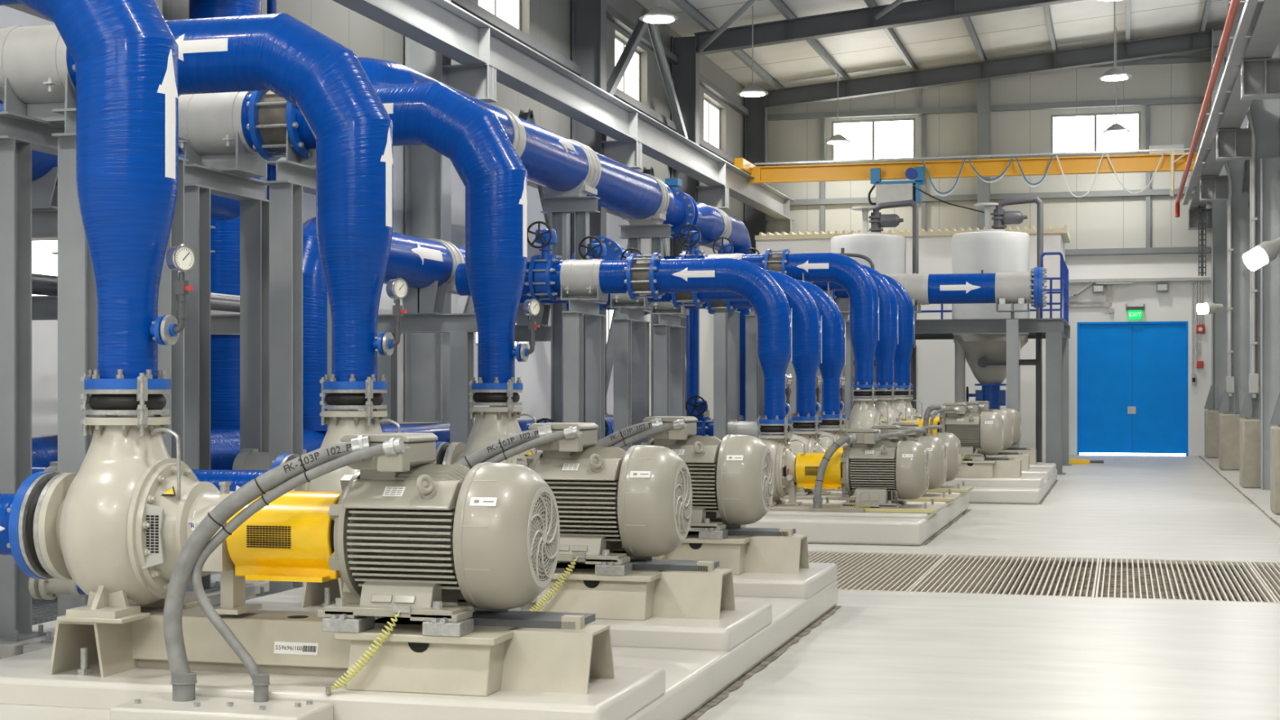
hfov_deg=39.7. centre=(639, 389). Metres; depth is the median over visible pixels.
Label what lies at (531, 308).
pressure gauge
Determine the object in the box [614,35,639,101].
window
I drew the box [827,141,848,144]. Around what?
diffuser
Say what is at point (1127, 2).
purlin
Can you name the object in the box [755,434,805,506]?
pump
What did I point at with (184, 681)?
cable conduit
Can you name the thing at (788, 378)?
pressure gauge
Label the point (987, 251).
tank
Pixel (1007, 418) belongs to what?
motor
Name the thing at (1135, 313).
exit sign
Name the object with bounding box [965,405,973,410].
cable conduit
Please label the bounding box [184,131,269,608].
support frame
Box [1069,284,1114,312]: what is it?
conduit
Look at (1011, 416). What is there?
fan grille
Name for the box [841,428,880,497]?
cable conduit
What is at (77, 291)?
support frame
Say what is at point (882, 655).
floor
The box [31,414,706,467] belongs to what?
pipe
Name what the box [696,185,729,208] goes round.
bracket
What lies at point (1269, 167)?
post
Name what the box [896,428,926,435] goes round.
cable conduit
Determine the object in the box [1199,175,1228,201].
bracket
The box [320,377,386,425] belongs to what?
expansion joint
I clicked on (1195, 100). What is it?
wall beams
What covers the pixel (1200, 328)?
fire alarm
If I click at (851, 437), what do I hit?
cable conduit
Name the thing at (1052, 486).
trim
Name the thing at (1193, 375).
switch
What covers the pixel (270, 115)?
joint
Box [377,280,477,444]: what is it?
support
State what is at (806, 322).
pipe
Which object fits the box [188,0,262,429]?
riser pipe
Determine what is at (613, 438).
cable conduit
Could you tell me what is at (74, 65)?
joint
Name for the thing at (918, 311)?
support
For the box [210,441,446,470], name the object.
pipe
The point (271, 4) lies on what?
riser pipe
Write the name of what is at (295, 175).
support frame
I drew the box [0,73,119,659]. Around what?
support frame
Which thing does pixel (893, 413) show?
pump
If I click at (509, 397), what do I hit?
expansion joint
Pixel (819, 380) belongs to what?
pressure gauge
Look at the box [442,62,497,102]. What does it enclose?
bracket
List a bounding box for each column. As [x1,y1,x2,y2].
[120,0,162,416]
[404,0,451,420]
[571,0,606,413]
[671,34,699,408]
[744,94,767,253]
[1211,28,1226,408]
[1226,0,1249,413]
[1249,40,1279,417]
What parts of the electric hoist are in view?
trolley frame, trolley motor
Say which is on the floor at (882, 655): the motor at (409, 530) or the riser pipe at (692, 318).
the riser pipe at (692, 318)
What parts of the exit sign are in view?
sign panel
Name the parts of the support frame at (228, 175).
post, plate, post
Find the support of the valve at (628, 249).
attached to the pipe at (833, 327)
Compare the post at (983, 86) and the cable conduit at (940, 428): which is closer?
the cable conduit at (940, 428)
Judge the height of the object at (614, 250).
0.840 m
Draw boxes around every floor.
[210,454,1279,719]
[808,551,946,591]
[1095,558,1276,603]
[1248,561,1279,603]
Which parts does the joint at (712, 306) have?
tie rod, tie rod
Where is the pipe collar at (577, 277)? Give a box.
[560,258,604,295]
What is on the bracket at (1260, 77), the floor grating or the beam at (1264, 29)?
the beam at (1264, 29)
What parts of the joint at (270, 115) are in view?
tie rod, tie rod, tie rod, tie rod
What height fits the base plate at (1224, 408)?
0.575 m
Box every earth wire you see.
[325,604,411,694]
[528,552,586,611]
[836,503,879,508]
[960,452,968,462]
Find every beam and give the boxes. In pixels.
[332,0,795,221]
[693,0,1080,55]
[764,27,1223,109]
[1189,0,1279,208]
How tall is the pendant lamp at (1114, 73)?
2.314 m
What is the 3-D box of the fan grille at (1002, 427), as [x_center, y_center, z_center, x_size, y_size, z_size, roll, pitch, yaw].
[5.007,0.600,24.444,0.012,0.416,0.416,0,0,15]
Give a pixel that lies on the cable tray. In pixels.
(1111, 281)
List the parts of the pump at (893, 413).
volute casing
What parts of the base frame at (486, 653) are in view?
pump seat, pump seat, number plate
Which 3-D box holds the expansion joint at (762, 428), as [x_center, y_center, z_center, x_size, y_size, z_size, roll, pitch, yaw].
[1.406,0.415,18.486,0.362,0.270,0.370,0,0,15]
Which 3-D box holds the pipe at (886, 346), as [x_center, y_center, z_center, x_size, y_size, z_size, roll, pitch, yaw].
[2.087,-0.988,27.520,3.837,1.915,0.412,0,0,15]
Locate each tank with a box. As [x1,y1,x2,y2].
[830,199,918,408]
[951,195,1043,462]
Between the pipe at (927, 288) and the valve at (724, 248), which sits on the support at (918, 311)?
the pipe at (927, 288)
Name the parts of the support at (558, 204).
post, post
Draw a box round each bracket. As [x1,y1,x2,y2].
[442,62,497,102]
[601,139,642,168]
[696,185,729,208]
[765,218,793,234]
[1187,208,1212,230]
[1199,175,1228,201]
[1216,128,1251,160]
[1240,57,1279,100]
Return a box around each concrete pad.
[0,562,837,719]
[688,490,968,546]
[942,462,1057,504]
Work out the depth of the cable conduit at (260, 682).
7.11 m
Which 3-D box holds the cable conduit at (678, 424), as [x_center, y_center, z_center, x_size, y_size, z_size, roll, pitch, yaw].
[-0.145,0.712,11.620,0.879,1.043,0.207,0,0,7]
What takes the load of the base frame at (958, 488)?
on the concrete pad at (907, 529)
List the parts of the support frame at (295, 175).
plate, post, post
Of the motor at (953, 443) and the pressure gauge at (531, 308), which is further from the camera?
the motor at (953, 443)
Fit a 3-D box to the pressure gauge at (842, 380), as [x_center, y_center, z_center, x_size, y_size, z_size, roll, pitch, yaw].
[2.502,0.048,22.202,0.130,0.435,0.205,0,0,39]
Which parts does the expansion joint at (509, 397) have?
tie rod, tie rod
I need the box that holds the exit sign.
[1125,303,1144,319]
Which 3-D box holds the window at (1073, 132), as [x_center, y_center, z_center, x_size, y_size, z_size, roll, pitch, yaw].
[10.527,-5.895,40.932,2.020,1.010,0.080,0,0,15]
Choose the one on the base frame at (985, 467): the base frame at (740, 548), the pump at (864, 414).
the pump at (864, 414)
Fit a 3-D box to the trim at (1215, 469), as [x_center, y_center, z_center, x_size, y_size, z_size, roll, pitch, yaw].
[9.304,1.496,27.781,0.048,0.001,25.700,0,0,15]
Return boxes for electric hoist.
[867,166,991,214]
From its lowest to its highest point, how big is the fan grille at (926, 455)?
0.416 m
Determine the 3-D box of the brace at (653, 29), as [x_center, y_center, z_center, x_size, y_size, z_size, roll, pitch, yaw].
[-0.754,-3.332,28.764,0.140,7.150,13.212,0,0,15]
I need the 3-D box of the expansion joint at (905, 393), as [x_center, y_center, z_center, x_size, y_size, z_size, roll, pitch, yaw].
[4.319,0.062,29.197,0.362,0.271,0.370,0,0,15]
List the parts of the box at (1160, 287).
box glass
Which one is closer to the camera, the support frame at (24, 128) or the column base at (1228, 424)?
the support frame at (24, 128)
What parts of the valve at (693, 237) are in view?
tie rod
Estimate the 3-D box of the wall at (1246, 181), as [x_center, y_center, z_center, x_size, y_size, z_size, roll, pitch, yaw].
[10.547,-5.500,30.292,0.120,3.701,5.665,0,0,15]
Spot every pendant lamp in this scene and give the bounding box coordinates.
[639,0,678,23]
[737,5,768,97]
[824,73,851,144]
[1097,0,1131,80]
[1102,26,1130,133]
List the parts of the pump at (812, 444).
volute casing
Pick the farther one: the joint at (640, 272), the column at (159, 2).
the joint at (640, 272)
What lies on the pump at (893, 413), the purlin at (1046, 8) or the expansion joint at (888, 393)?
the expansion joint at (888, 393)
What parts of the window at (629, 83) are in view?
pane, pane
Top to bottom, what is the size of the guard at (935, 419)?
0.366 m
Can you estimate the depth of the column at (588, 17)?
28.92 m
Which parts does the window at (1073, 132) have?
pane, pane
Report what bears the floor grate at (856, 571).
on the floor at (882, 655)
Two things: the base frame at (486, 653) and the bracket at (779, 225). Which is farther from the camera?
the bracket at (779, 225)
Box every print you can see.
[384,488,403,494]
[473,499,493,502]
[563,464,577,469]
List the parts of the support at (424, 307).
post, post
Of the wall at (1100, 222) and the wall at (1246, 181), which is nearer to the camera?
the wall at (1246, 181)
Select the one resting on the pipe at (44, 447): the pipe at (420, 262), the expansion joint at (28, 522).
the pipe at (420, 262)
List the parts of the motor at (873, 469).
terminal box lid, rating plate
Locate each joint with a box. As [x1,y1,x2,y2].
[17,472,67,579]
[72,62,75,71]
[80,373,170,435]
[246,90,312,160]
[280,453,304,464]
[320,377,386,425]
[435,442,455,464]
[468,379,522,418]
[624,253,664,299]
[670,292,705,307]
[705,301,737,314]
[756,417,791,443]
[762,248,791,274]
[790,414,822,438]
[817,412,845,434]
[832,290,837,302]
[851,384,877,404]
[874,385,896,403]
[894,385,912,402]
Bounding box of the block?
[110,693,333,719]
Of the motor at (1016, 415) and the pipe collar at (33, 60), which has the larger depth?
the motor at (1016, 415)
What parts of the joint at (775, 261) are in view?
tie rod, tie rod, tie rod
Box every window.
[31,240,57,296]
[475,332,518,346]
[478,0,520,30]
[606,310,613,341]
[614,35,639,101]
[703,97,719,149]
[831,117,915,159]
[1050,111,1140,152]
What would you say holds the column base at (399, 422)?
on the floor at (882, 655)
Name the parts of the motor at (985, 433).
terminal box lid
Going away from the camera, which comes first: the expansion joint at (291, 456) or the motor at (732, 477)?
the expansion joint at (291, 456)
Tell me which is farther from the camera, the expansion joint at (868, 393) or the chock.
the chock
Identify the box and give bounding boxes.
[1092,284,1104,293]
[1155,283,1168,292]
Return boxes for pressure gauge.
[149,244,195,345]
[373,277,408,355]
[511,298,540,361]
[785,373,792,415]
[815,375,822,413]
[840,376,845,411]
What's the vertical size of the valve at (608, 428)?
0.734 m
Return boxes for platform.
[848,318,1071,475]
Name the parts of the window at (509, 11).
pane, pane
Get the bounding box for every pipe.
[0,0,177,389]
[0,13,393,389]
[0,103,260,220]
[0,471,55,579]
[28,577,86,599]
[31,273,239,333]
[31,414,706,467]
[31,453,293,493]
[177,81,527,389]
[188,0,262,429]
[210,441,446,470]
[266,0,276,199]
[302,217,551,431]
[357,57,752,417]
[454,257,792,423]
[519,269,822,420]
[566,279,845,417]
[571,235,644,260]
[613,253,879,387]
[686,308,697,417]
[705,419,834,437]
[812,264,897,387]
[834,273,914,388]
[837,248,874,269]
[881,266,1047,307]
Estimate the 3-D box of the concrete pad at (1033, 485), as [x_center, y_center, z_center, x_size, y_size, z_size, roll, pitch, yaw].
[4.240,1.350,26.856,3.840,0.300,6.550,0,0,15]
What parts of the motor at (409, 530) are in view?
terminal box lid, rating plate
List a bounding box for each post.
[977,79,990,229]
[1260,156,1279,489]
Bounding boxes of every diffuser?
[643,16,674,23]
[740,92,764,97]
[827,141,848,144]
[1101,75,1128,80]
[1105,130,1127,133]
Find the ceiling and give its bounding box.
[636,0,1226,90]
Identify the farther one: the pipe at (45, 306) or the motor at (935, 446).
the motor at (935, 446)
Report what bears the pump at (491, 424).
on the base frame at (740, 548)
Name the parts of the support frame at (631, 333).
post, post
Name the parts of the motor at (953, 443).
terminal box lid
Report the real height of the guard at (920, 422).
0.366 m
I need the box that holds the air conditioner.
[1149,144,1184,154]
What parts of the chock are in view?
tool handle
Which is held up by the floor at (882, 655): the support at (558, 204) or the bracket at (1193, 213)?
the support at (558, 204)
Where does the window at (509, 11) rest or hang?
in the wall at (548, 22)
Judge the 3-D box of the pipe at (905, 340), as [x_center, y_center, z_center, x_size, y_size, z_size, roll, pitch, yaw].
[2.666,-0.988,29.643,3.837,1.915,0.412,0,0,15]
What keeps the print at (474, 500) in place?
on the motor at (409, 530)
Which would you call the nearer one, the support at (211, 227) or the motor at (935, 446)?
the support at (211, 227)
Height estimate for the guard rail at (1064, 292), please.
1.205 m
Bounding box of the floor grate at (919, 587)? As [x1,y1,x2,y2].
[907,554,1099,597]
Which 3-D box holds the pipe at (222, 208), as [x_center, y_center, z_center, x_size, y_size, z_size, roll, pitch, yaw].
[-4.743,-1.800,10.727,0.720,0.720,9.000,0,0,15]
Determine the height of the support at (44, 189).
3.048 m
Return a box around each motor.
[317,432,559,622]
[526,422,692,564]
[640,416,773,530]
[839,428,929,508]
[871,425,946,494]
[891,422,960,481]
[939,403,1004,457]
[957,401,1013,451]
[970,400,1021,445]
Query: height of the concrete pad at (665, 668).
0.300 m
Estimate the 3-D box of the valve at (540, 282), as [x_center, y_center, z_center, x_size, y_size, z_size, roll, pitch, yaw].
[-1.017,-1.381,19.139,0.340,0.849,0.513,0,0,15]
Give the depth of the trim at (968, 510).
19.12 m
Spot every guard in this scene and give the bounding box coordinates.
[226,490,342,582]
[795,452,843,488]
[826,446,843,453]
[904,420,940,436]
[920,417,939,421]
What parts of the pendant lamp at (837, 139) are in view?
suspension cord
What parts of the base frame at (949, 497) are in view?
cable entry plate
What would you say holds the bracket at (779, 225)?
attached to the column at (756, 125)
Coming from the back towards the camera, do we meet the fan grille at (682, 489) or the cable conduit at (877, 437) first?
the cable conduit at (877, 437)
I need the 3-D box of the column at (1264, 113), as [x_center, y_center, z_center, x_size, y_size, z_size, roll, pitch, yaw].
[9.653,-3.771,27.323,0.440,8.442,0.340,0,0,15]
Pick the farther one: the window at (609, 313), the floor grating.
the window at (609, 313)
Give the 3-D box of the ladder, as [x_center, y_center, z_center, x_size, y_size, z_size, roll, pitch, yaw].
[12.312,-3.450,38.776,0.164,1.900,0.100,0,0,15]
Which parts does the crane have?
festoon rail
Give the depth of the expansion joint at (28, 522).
7.65 m
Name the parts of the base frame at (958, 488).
plate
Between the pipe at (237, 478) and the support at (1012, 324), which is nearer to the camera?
the pipe at (237, 478)
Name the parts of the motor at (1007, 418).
terminal box lid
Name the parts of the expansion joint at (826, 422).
tie rod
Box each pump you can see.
[37,416,262,618]
[289,410,436,492]
[445,406,539,466]
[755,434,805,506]
[786,430,834,495]
[817,427,848,449]
[842,398,899,444]
[874,397,920,422]
[893,396,935,419]
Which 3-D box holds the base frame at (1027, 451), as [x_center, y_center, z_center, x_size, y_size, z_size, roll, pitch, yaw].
[5.280,1.048,28.930,2.325,0.304,0.750,0,0,15]
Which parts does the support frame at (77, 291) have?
plate, post, post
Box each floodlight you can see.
[1196,302,1233,315]
[1242,237,1279,271]
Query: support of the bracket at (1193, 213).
attached to the column at (1219, 230)
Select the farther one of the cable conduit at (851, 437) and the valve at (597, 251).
the valve at (597, 251)
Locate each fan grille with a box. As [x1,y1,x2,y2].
[527,485,559,587]
[673,462,692,540]
[761,448,773,511]
[924,449,929,490]
[943,444,946,481]
[957,440,960,474]
[1001,418,1004,448]
[1011,416,1013,443]
[1019,414,1021,439]
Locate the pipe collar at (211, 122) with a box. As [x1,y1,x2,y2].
[177,91,257,155]
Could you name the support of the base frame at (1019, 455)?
on the concrete pad at (1033, 485)
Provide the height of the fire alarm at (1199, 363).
0.160 m
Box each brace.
[462,8,688,402]
[697,0,756,51]
[874,0,905,19]
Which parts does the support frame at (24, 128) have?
post, plate, post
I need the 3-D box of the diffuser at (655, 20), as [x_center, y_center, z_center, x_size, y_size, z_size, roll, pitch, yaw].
[0.289,-5.663,27.079,0.470,0.017,0.470,0,0,15]
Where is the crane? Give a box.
[733,147,1196,196]
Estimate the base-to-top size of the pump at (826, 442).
0.720 m
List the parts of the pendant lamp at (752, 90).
suspension cord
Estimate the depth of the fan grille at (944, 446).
19.88 m
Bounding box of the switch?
[1191,373,1195,384]
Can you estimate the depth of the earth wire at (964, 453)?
24.22 m
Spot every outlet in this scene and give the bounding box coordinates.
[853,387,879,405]
[968,383,1006,409]
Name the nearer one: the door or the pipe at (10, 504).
the pipe at (10, 504)
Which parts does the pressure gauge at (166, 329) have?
valve lever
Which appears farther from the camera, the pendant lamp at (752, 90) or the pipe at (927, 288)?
the pendant lamp at (752, 90)
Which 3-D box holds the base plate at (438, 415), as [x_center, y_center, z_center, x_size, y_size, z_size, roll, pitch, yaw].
[-2.656,0.350,22.233,0.510,0.100,0.400,0,0,15]
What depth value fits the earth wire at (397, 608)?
7.00 m
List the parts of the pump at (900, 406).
volute casing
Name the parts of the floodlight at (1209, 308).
lamp glass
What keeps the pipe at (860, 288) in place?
on the expansion joint at (868, 393)
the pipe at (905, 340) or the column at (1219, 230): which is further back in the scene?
the column at (1219, 230)
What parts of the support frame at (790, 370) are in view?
post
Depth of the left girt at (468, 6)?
31.49 m
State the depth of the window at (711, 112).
39.50 m
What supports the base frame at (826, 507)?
on the concrete pad at (907, 529)
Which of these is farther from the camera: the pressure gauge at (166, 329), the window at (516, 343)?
the window at (516, 343)
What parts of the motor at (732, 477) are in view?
terminal box lid, rating plate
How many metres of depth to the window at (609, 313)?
31.54 m
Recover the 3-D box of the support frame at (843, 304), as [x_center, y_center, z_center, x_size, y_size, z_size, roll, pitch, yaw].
[3.372,-0.074,29.451,0.400,3.148,1.300,0,0,15]
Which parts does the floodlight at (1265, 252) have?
lamp glass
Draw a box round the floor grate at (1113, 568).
[901,562,1279,602]
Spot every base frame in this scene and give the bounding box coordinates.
[48,599,614,696]
[301,555,735,620]
[659,524,808,574]
[768,497,944,513]
[779,488,960,502]
[810,480,973,492]
[956,455,1021,478]
[960,451,1029,471]
[977,446,1036,464]
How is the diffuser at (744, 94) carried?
attached to the pendant lamp at (752, 90)
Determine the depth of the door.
40.70 m
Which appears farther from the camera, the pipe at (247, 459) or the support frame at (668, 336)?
the support frame at (668, 336)
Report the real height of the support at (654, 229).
4.060 m
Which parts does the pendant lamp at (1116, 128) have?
suspension cord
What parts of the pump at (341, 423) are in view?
volute casing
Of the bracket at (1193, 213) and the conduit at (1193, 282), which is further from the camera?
the conduit at (1193, 282)
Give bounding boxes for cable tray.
[1068,277,1210,296]
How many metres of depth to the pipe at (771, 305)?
18.43 m
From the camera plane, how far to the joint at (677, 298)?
20.56 m
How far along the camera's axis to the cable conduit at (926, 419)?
24.31 m
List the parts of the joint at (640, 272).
tie rod, tie rod, tie rod, tie rod, tie rod, tie rod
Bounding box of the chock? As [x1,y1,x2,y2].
[1069,458,1103,464]
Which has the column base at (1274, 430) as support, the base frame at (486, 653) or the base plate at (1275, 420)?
the base plate at (1275, 420)
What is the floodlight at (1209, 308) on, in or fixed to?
attached to the column at (1240, 214)
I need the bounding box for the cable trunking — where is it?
[1182,0,1257,204]
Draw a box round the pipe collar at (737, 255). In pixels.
[707,253,744,259]
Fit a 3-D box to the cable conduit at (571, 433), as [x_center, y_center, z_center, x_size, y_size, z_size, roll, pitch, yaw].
[-0.764,0.712,9.353,0.879,1.043,0.207,0,0,7]
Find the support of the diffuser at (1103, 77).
attached to the pendant lamp at (1114, 73)
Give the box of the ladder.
[1198,204,1206,275]
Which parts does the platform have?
deck plate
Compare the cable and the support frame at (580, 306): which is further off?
the cable
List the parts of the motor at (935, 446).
terminal box lid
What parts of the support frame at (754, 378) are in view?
post, post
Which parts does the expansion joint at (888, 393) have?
tie rod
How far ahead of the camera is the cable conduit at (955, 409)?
24.29 m
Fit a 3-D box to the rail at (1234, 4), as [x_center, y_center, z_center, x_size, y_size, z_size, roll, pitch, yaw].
[7.898,-3.983,24.100,0.350,0.378,30.657,0,0,15]
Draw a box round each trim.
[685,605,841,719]
[820,118,825,232]
[921,114,925,231]
[923,509,971,545]
[1040,480,1057,503]
[1146,105,1150,247]
[1199,456,1279,527]
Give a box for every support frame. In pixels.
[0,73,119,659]
[22,107,189,653]
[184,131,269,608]
[245,128,358,599]
[560,284,608,440]
[610,293,653,451]
[649,306,688,416]
[713,309,740,439]
[744,307,764,421]
[785,273,804,431]
[815,282,832,414]
[832,297,852,444]
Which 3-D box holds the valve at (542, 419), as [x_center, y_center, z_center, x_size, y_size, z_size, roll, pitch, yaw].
[-0.955,0.666,19.102,0.340,0.734,0.473,0,0,15]
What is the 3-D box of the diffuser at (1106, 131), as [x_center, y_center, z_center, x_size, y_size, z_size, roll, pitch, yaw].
[10.464,-5.663,38.918,0.470,0.017,0.470,0,0,15]
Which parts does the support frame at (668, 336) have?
post, post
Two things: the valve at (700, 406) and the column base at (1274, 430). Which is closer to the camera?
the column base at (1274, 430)
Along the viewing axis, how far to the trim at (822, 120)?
42.43 m
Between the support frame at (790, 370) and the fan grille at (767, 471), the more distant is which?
the support frame at (790, 370)
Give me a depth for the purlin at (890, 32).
38.33 m
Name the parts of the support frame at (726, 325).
post, post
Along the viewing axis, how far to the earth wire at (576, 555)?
9.30 m
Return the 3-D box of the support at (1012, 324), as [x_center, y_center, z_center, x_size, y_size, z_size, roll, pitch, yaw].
[6.451,-0.040,30.666,0.540,3.080,0.435,0,0,15]
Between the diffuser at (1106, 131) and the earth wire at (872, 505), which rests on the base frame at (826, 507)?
the earth wire at (872, 505)
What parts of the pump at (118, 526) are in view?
volute casing, maker plate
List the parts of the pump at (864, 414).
volute casing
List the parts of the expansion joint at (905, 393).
tie rod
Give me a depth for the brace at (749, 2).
33.18 m
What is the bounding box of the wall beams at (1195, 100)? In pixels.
[767,56,1210,255]
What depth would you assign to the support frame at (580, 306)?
19.00 m
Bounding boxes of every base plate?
[403,413,449,422]
[1204,384,1218,410]
[1218,386,1239,413]
[1239,385,1260,419]
[1269,391,1279,426]
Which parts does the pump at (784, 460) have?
volute casing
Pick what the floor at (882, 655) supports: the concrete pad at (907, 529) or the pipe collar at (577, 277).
the concrete pad at (907, 529)
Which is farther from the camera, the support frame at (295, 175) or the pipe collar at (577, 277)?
the pipe collar at (577, 277)
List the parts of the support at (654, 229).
post, post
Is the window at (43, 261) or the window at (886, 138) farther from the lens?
the window at (886, 138)
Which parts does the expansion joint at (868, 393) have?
tie rod, tie rod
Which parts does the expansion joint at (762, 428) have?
tie rod, tie rod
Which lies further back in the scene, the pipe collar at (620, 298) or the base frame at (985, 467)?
the base frame at (985, 467)
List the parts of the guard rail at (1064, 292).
rail post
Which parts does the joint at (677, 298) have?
tie rod, tie rod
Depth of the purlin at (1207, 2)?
37.87 m
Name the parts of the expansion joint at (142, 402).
tie rod, tie rod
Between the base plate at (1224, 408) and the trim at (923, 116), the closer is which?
the base plate at (1224, 408)
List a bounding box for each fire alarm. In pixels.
[1195,324,1204,333]
[1196,360,1203,368]
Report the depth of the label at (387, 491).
7.15 m
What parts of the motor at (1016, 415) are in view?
terminal box lid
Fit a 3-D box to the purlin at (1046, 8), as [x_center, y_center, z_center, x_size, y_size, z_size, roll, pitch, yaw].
[3.443,-7.768,18.315,0.090,0.180,47.150,0,0,15]
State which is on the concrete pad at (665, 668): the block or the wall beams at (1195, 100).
the block
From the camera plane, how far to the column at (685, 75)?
35.30 m
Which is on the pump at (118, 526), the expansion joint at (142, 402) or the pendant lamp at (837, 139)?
the expansion joint at (142, 402)
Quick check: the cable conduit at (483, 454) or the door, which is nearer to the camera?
the cable conduit at (483, 454)
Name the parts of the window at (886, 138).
pane, pane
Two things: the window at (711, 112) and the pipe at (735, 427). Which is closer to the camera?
the pipe at (735, 427)
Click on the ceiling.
(1082, 23)
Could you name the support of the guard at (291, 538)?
attached to the pump at (118, 526)
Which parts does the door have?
lock plate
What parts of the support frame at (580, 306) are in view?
post, post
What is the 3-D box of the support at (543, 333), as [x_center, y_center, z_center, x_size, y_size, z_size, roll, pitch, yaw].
[-1.400,0.156,22.979,1.300,2.688,0.340,0,0,15]
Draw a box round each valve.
[524,221,563,301]
[536,417,555,423]
[578,235,610,309]
[604,419,612,436]
[620,248,649,315]
[665,177,698,238]
[678,223,705,258]
[685,395,712,435]
[712,236,733,253]
[742,248,759,254]
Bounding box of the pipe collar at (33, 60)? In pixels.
[0,24,75,103]
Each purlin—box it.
[671,0,785,89]
[769,0,851,79]
[863,0,918,71]
[961,16,987,61]
[1043,4,1057,51]
[1125,0,1130,41]
[1199,0,1211,31]
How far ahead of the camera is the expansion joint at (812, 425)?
20.17 m
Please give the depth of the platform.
31.67 m
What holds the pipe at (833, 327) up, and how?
on the expansion joint at (826, 422)
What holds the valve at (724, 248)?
attached to the pipe at (886, 346)
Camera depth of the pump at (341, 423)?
9.88 m
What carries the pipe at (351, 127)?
on the expansion joint at (370, 399)
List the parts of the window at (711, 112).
pane, pane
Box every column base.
[398,422,441,423]
[604,414,613,417]
[684,409,709,417]
[1204,409,1223,457]
[1218,413,1245,470]
[1239,418,1260,488]
[1270,426,1279,515]
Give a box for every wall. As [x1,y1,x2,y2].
[0,0,745,435]
[755,224,1071,459]
[767,49,1211,456]
[1223,56,1226,66]
[1242,106,1249,194]
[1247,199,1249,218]
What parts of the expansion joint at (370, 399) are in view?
tie rod, tie rod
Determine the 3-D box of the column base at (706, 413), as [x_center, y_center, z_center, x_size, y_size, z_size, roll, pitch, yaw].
[0.979,0.950,35.287,0.690,1.100,0.660,0,0,15]
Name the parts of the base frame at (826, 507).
cable entry plate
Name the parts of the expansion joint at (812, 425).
tie rod, tie rod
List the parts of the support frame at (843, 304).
post, post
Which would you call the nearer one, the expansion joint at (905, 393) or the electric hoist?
the expansion joint at (905, 393)
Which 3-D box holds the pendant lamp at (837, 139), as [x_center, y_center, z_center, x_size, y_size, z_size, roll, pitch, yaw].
[4.531,-6.535,40.537,0.600,1.761,0.600,0,0,15]
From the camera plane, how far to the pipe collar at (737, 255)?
25.35 m
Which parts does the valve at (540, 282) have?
tie rod, tie rod, tie rod, tie rod, tie rod, tie rod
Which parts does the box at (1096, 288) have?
box glass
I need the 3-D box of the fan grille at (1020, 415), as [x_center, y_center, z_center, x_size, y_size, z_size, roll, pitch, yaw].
[6.165,0.600,28.689,0.012,0.416,0.416,0,0,15]
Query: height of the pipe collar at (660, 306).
0.394 m
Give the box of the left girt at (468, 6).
[451,0,751,164]
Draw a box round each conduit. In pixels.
[163,435,372,702]
[191,437,404,702]
[453,424,551,469]
[466,426,579,612]
[595,417,662,446]
[609,418,685,448]
[813,432,856,508]
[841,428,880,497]
[872,432,906,499]
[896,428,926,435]
[915,425,942,432]
[922,404,945,433]
[929,407,959,435]
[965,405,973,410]
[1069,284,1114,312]
[1191,281,1202,372]
[1224,160,1234,396]
[1246,109,1258,397]
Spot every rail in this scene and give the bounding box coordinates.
[916,252,1068,323]
[1175,0,1263,217]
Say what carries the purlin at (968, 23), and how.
on the roof beam
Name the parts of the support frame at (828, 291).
post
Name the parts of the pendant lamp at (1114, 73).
suspension cord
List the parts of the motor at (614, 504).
terminal box lid, rating plate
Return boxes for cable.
[922,151,1164,197]
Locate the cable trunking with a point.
(1250, 6)
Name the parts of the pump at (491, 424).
volute casing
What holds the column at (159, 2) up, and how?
on the base plate
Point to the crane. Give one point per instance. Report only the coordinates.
(1172, 162)
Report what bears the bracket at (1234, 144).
attached to the column at (1264, 113)
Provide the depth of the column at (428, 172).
22.22 m
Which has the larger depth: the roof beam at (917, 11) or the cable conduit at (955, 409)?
the roof beam at (917, 11)
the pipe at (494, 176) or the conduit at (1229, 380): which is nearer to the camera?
the pipe at (494, 176)
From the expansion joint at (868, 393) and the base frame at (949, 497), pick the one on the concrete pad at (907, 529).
the base frame at (949, 497)
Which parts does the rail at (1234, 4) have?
hanger rod, hanger rod, hanger rod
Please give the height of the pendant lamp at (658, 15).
1.712 m
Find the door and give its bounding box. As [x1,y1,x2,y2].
[1076,320,1188,455]
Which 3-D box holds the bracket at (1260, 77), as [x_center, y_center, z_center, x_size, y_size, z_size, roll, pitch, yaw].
[7.620,-3.805,21.658,0.500,0.450,0.320,0,0,15]
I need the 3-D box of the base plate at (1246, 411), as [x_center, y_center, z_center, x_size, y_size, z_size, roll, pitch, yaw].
[9.587,0.163,27.268,0.660,0.575,0.640,0,0,15]
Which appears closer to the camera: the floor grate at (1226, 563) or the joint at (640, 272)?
the floor grate at (1226, 563)
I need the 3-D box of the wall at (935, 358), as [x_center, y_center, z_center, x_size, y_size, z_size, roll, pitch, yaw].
[6.250,-1.015,40.197,6.795,5.030,3.050,0,0,15]
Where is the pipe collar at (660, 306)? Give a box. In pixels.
[653,302,687,311]
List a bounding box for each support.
[31,166,57,240]
[52,226,214,582]
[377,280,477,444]
[489,304,551,406]
[540,179,599,422]
[618,209,672,417]
[897,299,920,390]
[995,297,1029,447]
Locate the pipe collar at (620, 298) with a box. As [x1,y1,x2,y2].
[611,293,650,304]
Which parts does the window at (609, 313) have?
pane, pane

